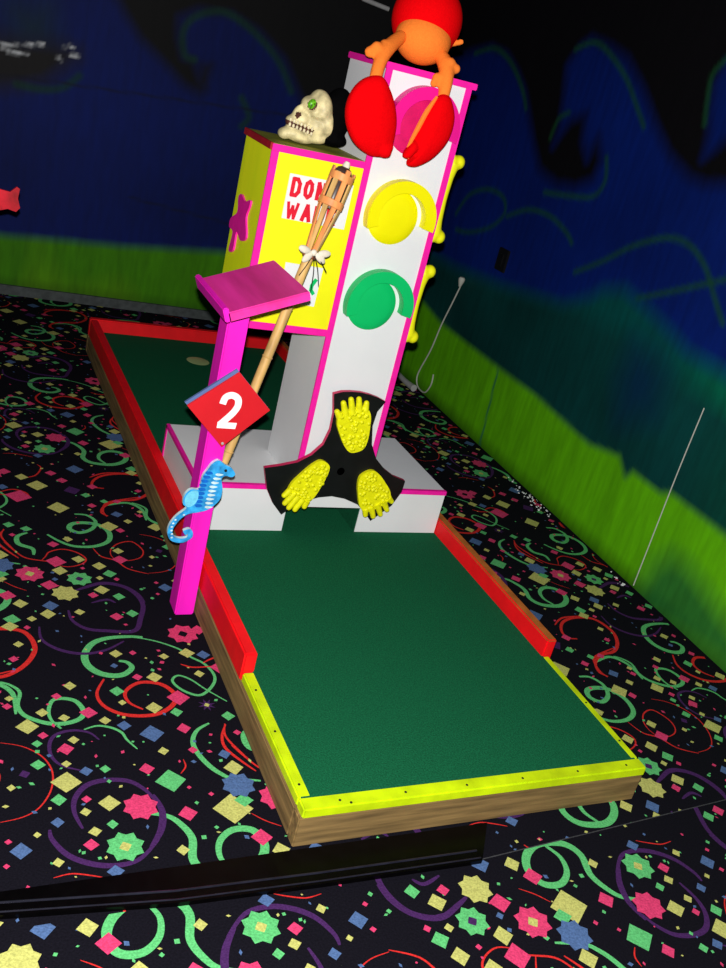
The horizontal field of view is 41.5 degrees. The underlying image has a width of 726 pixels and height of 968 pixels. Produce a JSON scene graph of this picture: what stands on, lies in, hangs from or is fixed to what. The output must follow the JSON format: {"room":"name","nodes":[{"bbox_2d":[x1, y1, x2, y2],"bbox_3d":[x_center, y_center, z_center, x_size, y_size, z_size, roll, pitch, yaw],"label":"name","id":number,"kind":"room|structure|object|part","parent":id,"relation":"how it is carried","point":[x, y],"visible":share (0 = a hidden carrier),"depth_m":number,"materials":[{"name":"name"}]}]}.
{"room":"games hall","nodes":[
{"label":"games hall","id":0,"kind":"room"},
{"bbox_2d":[0,0,429,311],"bbox_3d":[-1.909,-2.342,4.693,4.868,2.814,0.100,3,26,-24],"label":"wall","id":1,"kind":"structure","parent":0,"point":[123,123],"depth_m":5.20,"materials":[{"name":"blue paint"}]},
{"bbox_2d":[0,186,19,211],"bbox_3d":[-1.463,-0.706,3.700,0.198,0.908,0.036,2,26,-26],"label":"cutout","id":2,"kind":"object","parent":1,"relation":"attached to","point":[8,199],"visible":1,"depth_m":3.55,"materials":[{"name":"red wood"}]},
{"bbox_2d":[0,283,220,321],"bbox_3d":[-2.207,-1.090,5.196,4.860,0.054,0.018,3,26,-24],"label":"baseboard","id":3,"kind":"structure","parent":1,"relation":"attached to","point":[7,289],"depth_m":5.51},
{"bbox_2d":[362,0,389,10],"bbox_3d":[0.067,-2.634,5.256,0.162,0.039,0.046,2,26,-26],"label":"metal pipe","id":4,"kind":"object","parent":1,"relation":"attached to","point":[372,2],"visible":1,"depth_m":5.25,"materials":[{"name":"grey metal"}]},
{"bbox_2d":[0,294,725,967],"bbox_3d":[-1.225,0.229,2.893,5.080,0.002,5.900,2,26,-26],"label":"floor","id":5,"kind":"structure","parent":0,"point":[125,748],"depth_m":2.47,"materials":[{"name":"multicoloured carpet"}]},
{"bbox_2d":[170,260,310,614],"bbox_3d":[-0.409,-0.089,2.735,0.226,1.068,0.300,2,26,-26],"label":"post","id":6,"kind":"object","parent":5,"relation":"on","point":[237,295],"visible":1,"depth_m":2.59,"materials":[{"name":"paint"}]},
{"bbox_2d":[167,459,234,542],"bbox_3d":[-0.463,0.050,2.740,0.167,0.270,0.014,2,26,-26],"label":"cutout","id":7,"kind":"object","parent":6,"relation":"attached to","point":[208,493],"visible":1,"depth_m":2.73},
{"bbox_3d":[-0.445,-0.054,2.745,0.058,0.982,0.075,2,26,-26],"label":"post","id":8,"kind":"part","parent":6,"relation":"part of","materials":[{"name":"paint"}]},
{"bbox_2d":[184,368,269,446],"bbox_3d":[-0.372,-0.208,2.632,0.241,0.229,0.020,2,26,-26],"label":"number sign","id":9,"kind":"object","parent":6,"relation":"attached to","point":[229,405],"visible":1,"depth_m":2.62,"materials":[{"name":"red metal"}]},
{"bbox_3d":[-0.376,-0.213,2.635,0.236,0.224,0.007,2,26,-26],"label":"panel","id":10,"kind":"part","parent":9,"relation":"part of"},
{"bbox_2d":[203,260,310,320],"bbox_3d":[-0.290,-0.518,2.546,0.210,0.102,0.300,2,26,-26],"label":"shelf","id":11,"kind":"object","parent":6,"relation":"attached to","point":[261,288],"depth_m":2.50,"materials":[{"name":"pink paint"}]},
{"bbox_2d":[222,161,355,477],"bbox_3d":[-0.239,-0.414,2.760,0.082,1.026,0.318,29,27,29],"label":"torch","id":12,"kind":"object","parent":6,"relation":"on","point":[339,182],"visible":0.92,"depth_m":2.69},
{"bbox_2d":[321,166,351,211],"bbox_3d":[-0.073,-0.825,2.674,0.051,0.123,0.075,32,29,34],"label":"canister","id":13,"kind":"object","parent":12,"relation":"on","point":[338,184],"depth_m":2.65,"materials":[{"name":"brown wood"}]},
{"bbox_2d":[0,823,486,918],"bbox_3d":[-0.621,0.834,1.879,2.115,0.014,0.110,2,26,-26],"label":"floor strip","id":14,"kind":"object","parent":5,"relation":"on","point":[440,849],"visible":1,"depth_m":2.07,"materials":[{"name":"black rubber"}]},
{"bbox_2d":[85,317,645,846],"bbox_3d":[-0.302,0.018,3.679,1.014,0.174,3.268,2,26,-26],"label":"mini golf hole","id":15,"kind":"object","parent":5,"relation":"on","point":[376,683],"visible":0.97,"depth_m":2.75,"materials":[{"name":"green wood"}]},
{"bbox_3d":[-0.817,-0.143,3.632,0.036,0.087,2.733,2,26,-26],"label":"rail","id":16,"kind":"part","parent":15,"relation":"part of","materials":[{"name":"red paint"}]},
{"bbox_3d":[-0.907,-0.762,4.958,0.999,0.087,0.038,2,26,-26],"label":"rail","id":17,"kind":"part","parent":15,"relation":"part of","materials":[{"name":"red paint"}]},
{"bbox_2d":[187,357,208,364],"bbox_3d":[-0.810,-0.603,4.701,0.112,0.003,0.112,2,26,-26],"label":"cup","id":18,"kind":"object","parent":15,"relation":"on","point":[190,360],"depth_m":4.70,"materials":[{"name":"white plastic"}]},
{"bbox_3d":[-0.221,0.617,2.362,0.032,0.028,0.458,2,26,-26],"label":"edge trim","id":19,"kind":"part","parent":15,"relation":"part of","materials":[{"name":"yellow paint"}]},
{"bbox_2d":[162,51,477,532],"bbox_3d":[-0.056,-0.604,3.228,0.939,1.523,0.526,2,26,-26],"label":"traffic light obstacle","id":20,"kind":"object","parent":15,"relation":"on","point":[325,446],"visible":0.95,"depth_m":3.04,"materials":[{"name":"white paint"}]},
{"bbox_3d":[-0.190,-0.605,2.910,0.123,0.124,0.003,2,26,-26],"label":"sign panel","id":21,"kind":"part","parent":20,"relation":"part of","materials":[{"name":"white paper"}]},
{"bbox_3d":[-0.176,-1.003,2.854,0.296,0.019,0.264,2,26,-26],"label":"lid","id":22,"kind":"part","parent":20,"relation":"part of","materials":[{"name":"wood"}]},
{"bbox_3d":[-0.222,-0.018,3.519,0.937,0.175,0.471,2,26,-26],"label":"pink trim","id":23,"kind":"part","parent":20,"relation":"part of","materials":[{"name":"paint"}]},
{"bbox_3d":[-0.185,-0.710,2.853,0.288,0.539,0.009,2,26,-26],"label":"pink trim","id":24,"kind":"part","parent":20,"relation":"part of","materials":[{"name":"paint"}]},
{"bbox_2d":[278,88,349,146],"bbox_3d":[-0.135,-1.077,2.794,0.210,0.174,0.119,2,26,-26],"label":"ornament","id":25,"kind":"object","parent":20,"relation":"on","point":[319,118],"visible":0.93,"depth_m":2.76,"materials":[{"name":"cream bone-coloured plastic"},{"name":"green plastic"},{"name":"black cloth"}]},
{"bbox_2d":[324,88,349,146],"bbox_3d":[-0.082,-1.079,2.818,0.094,0.165,0.119,2,26,-26],"label":"hood","id":26,"kind":"object","parent":25,"relation":"attached to","point":[335,128],"depth_m":2.77,"materials":[{"name":"black fabric"}]},
{"bbox_3d":[-0.133,-0.827,2.809,0.201,0.132,0.003,2,26,-26],"label":"sign panel","id":27,"kind":"part","parent":20,"relation":"part of","materials":[{"name":"white paper"}]},
{"bbox_3d":[-0.007,-0.650,3.143,0.300,1.350,0.301,2,26,-26],"label":"pink trim","id":28,"kind":"part","parent":20,"relation":"part of","materials":[{"name":"paint"}]},
{"bbox_2d":[345,0,462,166],"bbox_3d":[0.104,-1.201,2.766,0.365,0.496,0.309,2,26,-26],"label":"crab","id":29,"kind":"object","parent":20,"relation":"on","point":[424,31],"visible":1,"depth_m":2.71},
{"bbox_3d":[0.071,-1.198,2.683,0.072,0.146,0.154,29,27,29],"label":"arm","id":30,"kind":"part","parent":29,"relation":"part of"},
{"bbox_3d":[0.235,-1.181,2.758,0.081,0.130,0.108,10,24,-11],"label":"arm","id":31,"kind":"part","parent":29,"relation":"part of"},
{"bbox_3d":[0.270,-1.290,2.803,0.047,0.026,0.018,25,26,22],"label":"arm","id":32,"kind":"part","parent":29,"relation":"part of"},
{"bbox_3d":[0.059,-0.109,4.062,0.037,0.087,2.733,2,26,-26],"label":"rail","id":33,"kind":"part","parent":15,"relation":"part of","materials":[{"name":"red paint"}]},
{"bbox_3d":[0.305,0.747,2.374,0.996,0.028,0.040,2,26,-26],"label":"edge trim","id":34,"kind":"part","parent":15,"relation":"part of","materials":[{"name":"yellow paint"}]},
{"bbox_3d":[0.647,0.650,2.788,0.025,0.028,0.458,2,26,-26],"label":"edge trim","id":35,"kind":"part","parent":15,"relation":"part of","materials":[{"name":"yellow paint"}]},
{"bbox_2d":[508,477,624,585],"bbox_3d":[0.863,0.184,4.192,0.072,0.008,0.955,2,26,-26],"label":"crumbs","id":36,"kind":"object","parent":5,"relation":"on","point":[622,584],"visible":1,"depth_m":4.36,"materials":[{"name":"white plaster"}]},
{"bbox_2d":[399,0,725,672],"bbox_3d":[1.388,-0.906,3.402,0.100,2.814,5.594,3,26,-25],"label":"wall","id":37,"kind":"structure","parent":0,"point":[592,142],"depth_m":4.08,"materials":[{"name":"blue paint"},{"name":"green paint"},{"name":"black paint"}]},
{"bbox_2d":[397,277,464,392],"bbox_3d":[0.359,-0.866,5.355,0.072,0.709,0.409,2,26,-26],"label":"loose cable","id":38,"kind":"object","parent":37,"relation":"attached to","point":[461,280],"visible":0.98,"depth_m":5.41,"materials":[{"name":"grey metal"}]},
{"bbox_2d":[494,247,510,272],"bbox_3d":[0.691,-1.113,4.758,0.020,0.110,0.090,2,26,-26],"label":"wall socket","id":39,"kind":"object","parent":37,"relation":"attached to","point":[503,254],"visible":1,"depth_m":4.75,"materials":[{"name":"black paint"}]},
{"bbox_2d":[633,408,704,585],"bbox_3d":[1.161,0.062,3.655,0.006,0.762,0.015,10,24,-10],"label":"wire","id":40,"kind":"object","parent":37,"relation":"hanging from","point":[703,408],"visible":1,"depth_m":3.65,"materials":[{"name":"grey metal"}]}
]}

